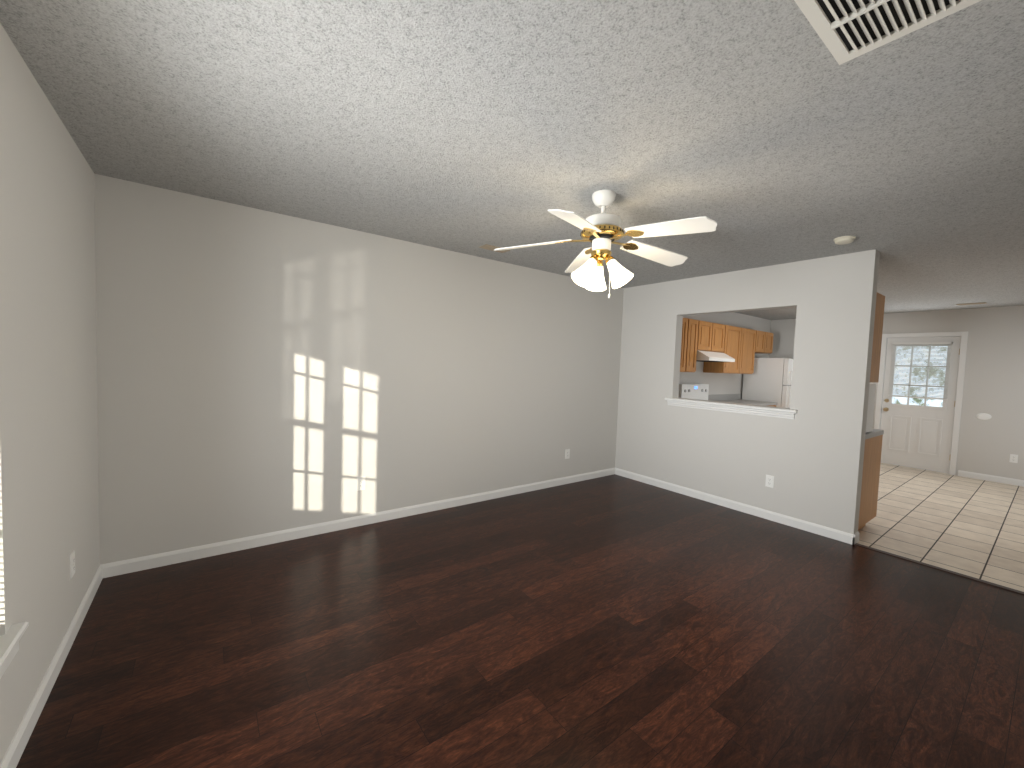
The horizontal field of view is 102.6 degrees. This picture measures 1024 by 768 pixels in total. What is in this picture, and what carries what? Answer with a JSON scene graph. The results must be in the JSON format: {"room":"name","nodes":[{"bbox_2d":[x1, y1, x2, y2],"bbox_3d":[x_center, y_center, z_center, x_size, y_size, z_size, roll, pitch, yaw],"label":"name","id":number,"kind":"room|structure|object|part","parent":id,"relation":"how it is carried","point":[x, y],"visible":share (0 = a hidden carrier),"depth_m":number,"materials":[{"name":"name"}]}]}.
{"room":"empty living room","nodes":[
{"label":"empty living room","id":0,"kind":"room"},
{"bbox_2d":[0,23,99,762],"bbox_3d":[-1.369,0.101,0.856,0.120,2.440,3.950,0,4,-37],"label":"wall","id":1,"kind":"structure","parent":0,"point":[49,493],"depth_m":1.64,"materials":[{"name":"grey paint"}]},
{"bbox_2d":[0,622,28,678],"bbox_3d":[-1.338,0.892,0.911,0.081,0.087,1.185,0,4,-37],"label":"sill","id":2,"kind":"structure","parent":1,"relation":"attached to","point":[9,642],"depth_m":1.32,"materials":[{"name":"white"}]},
{"bbox_2d":[0,563,107,767],"bbox_3d":[-1.360,1.276,0.958,0.013,0.085,3.900,0,4,-37],"label":"baseboard","id":3,"kind":"structure","parent":1,"relation":"attached to","point":[16,748],"depth_m":1.66,"materials":[{"name":"white paint"}]},
{"bbox_2d":[70,550,74,578],"bbox_3d":[-2.138,0.878,1.997,0.008,0.114,0.070,0,4,-37],"label":"electrical outlet","id":4,"kind":"object","parent":1,"relation":"attached to","point":[72,564],"visible":0.98,"depth_m":1.98,"materials":[{"name":"white plastic"}]},
{"bbox_2d":[94,174,770,564],"bbox_3d":[1.224,-0.029,5.324,9.620,2.440,0.120,0,4,-37],"label":"wall","id":5,"kind":"structure","parent":0,"point":[262,372],"depth_m":3.19,"materials":[{"name":"grey paint"}]},
{"bbox_2d":[357,476,365,490],"bbox_3d":[-1.268,0.837,3.449,0.070,0.114,0.008,0,4,-37],"label":"electrical outlet","id":6,"kind":"object","parent":5,"relation":"attached to","point":[360,483],"visible":1,"depth_m":3.45,"materials":[{"name":"white plastic"}]},
{"bbox_2d":[108,468,615,576],"bbox_3d":[-0.584,1.153,3.981,4.873,0.085,0.013,0,4,-37],"label":"baseboard","id":7,"kind":"structure","parent":5,"relation":"attached to","point":[193,553],"depth_m":3.26,"materials":[{"name":"white"}]},
{"bbox_2d":[565,449,569,458],"bbox_3d":[0.663,0.835,4.890,0.070,0.114,0.008,0,4,-37],"label":"electrical outlet","id":8,"kind":"object","parent":5,"relation":"attached to","point":[567,453],"visible":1,"depth_m":4.88,"materials":[{"name":"white plastic"}]},
{"bbox_2d":[680,318,691,371],"bbox_3d":[2.268,-0.550,5.786,0.199,0.750,0.317,0,4,-37],"label":"upper cabinet","id":9,"kind":"object","parent":5,"relation":"attached to","point":[684,342],"depth_m":5.69,"materials":[{"name":"brown wood"}]},
{"bbox_2d":[688,319,699,371],"bbox_3d":[2.457,-0.551,5.927,0.272,0.750,0.317,0,4,-37],"label":"upper cabinet","id":10,"kind":"object","parent":5,"relation":"attached to","point":[694,328],"depth_m":5.82,"materials":[{"name":"brown wood"}]},
{"bbox_2d":[700,321,715,351],"bbox_3d":[2.730,-0.711,6.118,0.385,0.430,0.317,0,4,-37],"label":"upper cabinet","id":11,"kind":"object","parent":5,"relation":"attached to","point":[705,327],"depth_m":6.01,"materials":[{"name":"brown wood"}]},
{"bbox_2d":[696,350,734,361],"bbox_3d":[2.926,-0.414,6.178,0.760,0.145,0.492,0,4,-37],"label":"range hood","id":12,"kind":"object","parent":11,"relation":"attached to","point":[705,356],"visible":0.71,"depth_m":5.95,"materials":[{"name":"white metal"}]},
{"bbox_2d":[712,324,727,351],"bbox_3d":[3.039,-0.711,6.348,0.386,0.430,0.317,0,4,-37],"label":"upper cabinet","id":13,"kind":"object","parent":5,"relation":"attached to","point":[720,333],"depth_m":6.25,"materials":[{"name":"brown wood"}]},
{"bbox_2d":[703,325,743,373],"bbox_3d":[3.405,-0.552,6.634,0.532,0.750,0.317,0,4,-37],"label":"upper cabinet","id":14,"kind":"object","parent":5,"relation":"attached to","point":[742,347],"depth_m":6.53,"materials":[{"name":"brown wood"}]},
{"bbox_2d":[740,328,755,373],"bbox_3d":[3.831,-0.553,6.952,0.532,0.750,0.317,0,4,-37],"label":"upper cabinet","id":15,"kind":"object","parent":5,"relation":"attached to","point":[747,354],"depth_m":6.84,"materials":[{"name":"brown wood"}]},
{"bbox_2d":[756,330,767,351],"bbox_3d":[4.195,-0.743,7.209,0.347,0.370,0.317,0,4,-37],"label":"upper cabinet","id":16,"kind":"object","parent":5,"relation":"attached to","point":[761,336],"depth_m":7.10,"materials":[{"name":"brown wood"}]},
{"bbox_2d":[756,332,773,353],"bbox_3d":[4.474,-0.743,7.417,0.348,0.370,0.317,0,4,-37],"label":"upper cabinet","id":17,"kind":"object","parent":5,"relation":"attached to","point":[768,347],"depth_m":7.31,"materials":[{"name":"brown wood"}]},
{"bbox_2d":[0,0,1023,319],"bbox_3d":[2.484,-1.172,3.633,9.620,0.100,4.190,0,4,-37],"label":"ceiling","id":18,"kind":"structure","parent":0,"point":[766,132],"depth_m":1.75,"materials":[{"name":"white paint"}]},
{"bbox_2d":[479,244,509,252],"bbox_3d":[-0.156,-1.214,3.685,0.260,0.009,0.120,0,4,-37],"label":"ceiling vent","id":19,"kind":"object","parent":18,"relation":"in","point":[489,247],"visible":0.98,"depth_m":3.65,"materials":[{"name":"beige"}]},
{"bbox_2d":[494,190,716,297],"bbox_3d":[0.577,-0.821,2.445,1.262,0.618,1.246,0,4,-37],"label":"ceiling fan","id":20,"kind":"object","parent":18,"relation":"hanging from","point":[602,231],"visible":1,"depth_m":2.40,"materials":[{"name":"white wood"}]},
{"bbox_2d":[833,236,855,244],"bbox_3d":[2.497,-1.076,3.081,0.132,0.036,0.132,0,4,-37],"label":"smoke detector","id":21,"kind":"object","parent":18,"relation":"attached to","point":[842,240],"visible":1,"depth_m":3.05,"materials":[{"name":"beige plastic"}]},
{"bbox_2d":[794,0,981,64],"bbox_3d":[0.996,-1.032,0.946,0.611,0.020,0.550,0,4,-37],"label":"ceiling vent","id":22,"kind":"object","parent":18,"relation":"in","point":[847,30],"visible":1,"depth_m":1.17,"materials":[{"name":"white metal"}]},
{"bbox_2d":[956,302,986,305],"bbox_3d":[6.194,-1.079,5.533,0.120,0.009,0.270,0,4,-37],"label":"ceiling vent","id":23,"kind":"object","parent":18,"relation":"in","point":[972,303],"visible":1,"depth_m":5.50,"materials":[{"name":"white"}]},
{"bbox_2d":[16,474,1023,767],"bbox_3d":[0.548,1.355,2.381,5.013,0.080,4.190,0,4,-37],"label":"floor","id":24,"kind":"structure","parent":0,"point":[614,620],"depth_m":2.02,"materials":[{"name":"laminate"}]},
{"bbox_2d":[854,543,1023,594],"bbox_3d":[3.306,1.385,2.874,0.062,0.007,1.443,0,4,-37],"label":"threshold","id":25,"kind":"object","parent":24,"relation":"on","point":[947,571],"depth_m":3.02,"materials":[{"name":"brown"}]},
{"bbox_2d":[615,249,879,533],"bbox_3d":[2.205,0.051,4.421,0.125,2.440,2.505,0,4,-37],"label":"wall","id":26,"kind":"structure","parent":0,"point":[810,457],"depth_m":3.93,"materials":[{"name":"grey paint"}]},
{"bbox_2d":[665,397,797,418],"bbox_3d":[2.258,0.242,4.322,0.197,0.088,1.330,0,4,-37],"label":"sill","id":27,"kind":"structure","parent":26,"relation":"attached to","point":[777,412],"depth_m":4.18,"materials":[{"name":"white paint"}]},
{"bbox_2d":[616,468,859,544],"bbox_3d":[2.124,1.227,4.430,0.030,0.085,2.498,0,4,-37],"label":"baseboard","id":28,"kind":"structure","parent":26,"relation":"attached to","point":[821,530],"depth_m":4.07,"materials":[{"name":"white wood"}]},
{"bbox_2d":[765,475,773,487],"bbox_3d":[2.477,0.936,3.945,0.008,0.114,0.070,0,4,-37],"label":"outlet","id":29,"kind":"object","parent":26,"relation":"attached to","point":[769,482],"visible":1,"depth_m":3.94,"materials":[{"name":"white plastic"}]},
{"bbox_2d":[870,292,884,382],"bbox_3d":[2.993,-0.405,3.725,0.301,0.755,0.503,0,4,-37],"label":"upper cabinet","id":30,"kind":"object","parent":26,"relation":"attached to","point":[880,299],"depth_m":3.52,"materials":[{"name":"brown wood"}]},
{"bbox_2d":[866,384,875,431],"bbox_3d":[2.982,0.201,3.756,0.286,0.428,0.455,0,4,-37],"label":"wall","id":31,"kind":"structure","parent":0,"point":[870,410],"depth_m":3.59,"materials":[{"name":"white paint"}]},
{"bbox_2d":[768,306,1023,479],"bbox_3d":[6.247,0.090,6.536,0.120,2.440,3.950,0,4,-37],"label":"wall","id":32,"kind":"structure","parent":0,"point":[993,386],"depth_m":5.81,"materials":[{"name":"grey paint"}]},
{"bbox_2d":[880,336,960,472],"bbox_3d":[6.297,0.293,6.379,0.116,2.037,0.816,0,4,-37],"label":"door","id":33,"kind":"structure","parent":32,"relation":"in","point":[918,436],"depth_m":6.35,"materials":[{"name":"white"}]},
{"bbox_3d":[6.304,-0.212,6.356,0.042,0.865,0.670,0,4,-37],"label":"blind panel","id":34,"kind":"part","parent":33,"relation":"part of","materials":[{"name":"white"}]},
{"bbox_2d":[874,332,967,474],"bbox_3d":[6.333,0.265,6.407,0.136,2.110,0.950,0,4,-37],"label":"door frame","id":35,"kind":"structure","parent":32,"relation":"attached to","point":[958,400],"depth_m":6.06,"materials":[{"name":"white wood"}]},
{"bbox_2d":[976,413,991,419],"bbox_3d":[6.697,0.462,5.825,0.008,0.093,0.150,0,4,-37],"label":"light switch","id":36,"kind":"object","parent":32,"relation":"attached to","point":[983,416],"visible":1,"depth_m":5.82,"materials":[{"name":"white plastic"}]},
{"bbox_2d":[958,470,1023,486],"bbox_3d":[6.930,1.345,5.510,0.013,0.085,1.280,0,4,-37],"label":"baseboard","id":37,"kind":"structure","parent":32,"relation":"attached to","point":[980,476],"depth_m":5.76,"materials":[{"name":"white"}]},
{"bbox_2d":[1009,454,1017,462],"bbox_3d":[6.860,1.019,5.607,0.008,0.114,0.070,0,4,-37],"label":"outlet","id":38,"kind":"object","parent":32,"relation":"attached to","point":[1013,458],"visible":1,"depth_m":5.61,"materials":[{"name":"white plastic"}]},
{"bbox_2d":[858,463,1023,591],"bbox_3d":[4.404,1.350,5.257,4.607,0.080,4.190,0,4,-37],"label":"floor","id":39,"kind":"structure","parent":0,"point":[971,527],"depth_m":4.01,"materials":[{"name":"tile"}]},
{"bbox_2d":[678,384,708,399],"bbox_3d":[2.961,0.615,6.130,0.775,1.191,0.681,0,4,-37],"label":"stove","id":40,"kind":"object","parent":39,"relation":"on","point":[695,391],"visible":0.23,"depth_m":6.29,"materials":[{"name":"white metal"}]},
{"bbox_2d":[708,394,763,404],"bbox_3d":[3.505,0.700,6.619,0.663,1.010,0.612,0,4,-37],"label":"countertop","id":41,"kind":"structure","parent":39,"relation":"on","point":[733,398],"depth_m":6.99,"materials":[{"name":"grey"}]},
{"bbox_2d":[742,358,792,407],"bbox_3d":[4.671,0.381,7.345,0.740,1.662,0.740,0,4,-37],"label":"fridge","id":42,"kind":"object","parent":39,"relation":"on","point":[769,380],"visible":0.33,"depth_m":7.04,"materials":[{"name":"white metal"}]},
{"bbox_2d":[760,401,776,406],"bbox_3d":[4.034,0.699,7.014,0.657,1.010,0.612,0,4,-37],"label":"base cabinet","id":43,"kind":"object","parent":39,"relation":"on","point":[764,403],"depth_m":6.83,"materials":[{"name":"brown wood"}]},
{"bbox_2d":[858,429,883,530],"bbox_3d":[3.086,0.871,3.862,0.611,0.911,0.455,0,4,-37],"label":"base cabinet","id":44,"kind":"object","parent":39,"relation":"on","point":[870,474],"depth_m":3.66,"materials":[{"name":"brown wood"}]},
{"label":"outside","id":45,"kind":"structure","parent":0,"visible":0},
{"bbox_2d":[892,346,947,406],"bbox_3d":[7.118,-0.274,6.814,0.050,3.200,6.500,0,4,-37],"label":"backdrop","id":46,"kind":"structure","parent":45,"point":[914,402],"depth_m":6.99,"materials":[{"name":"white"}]}
]}

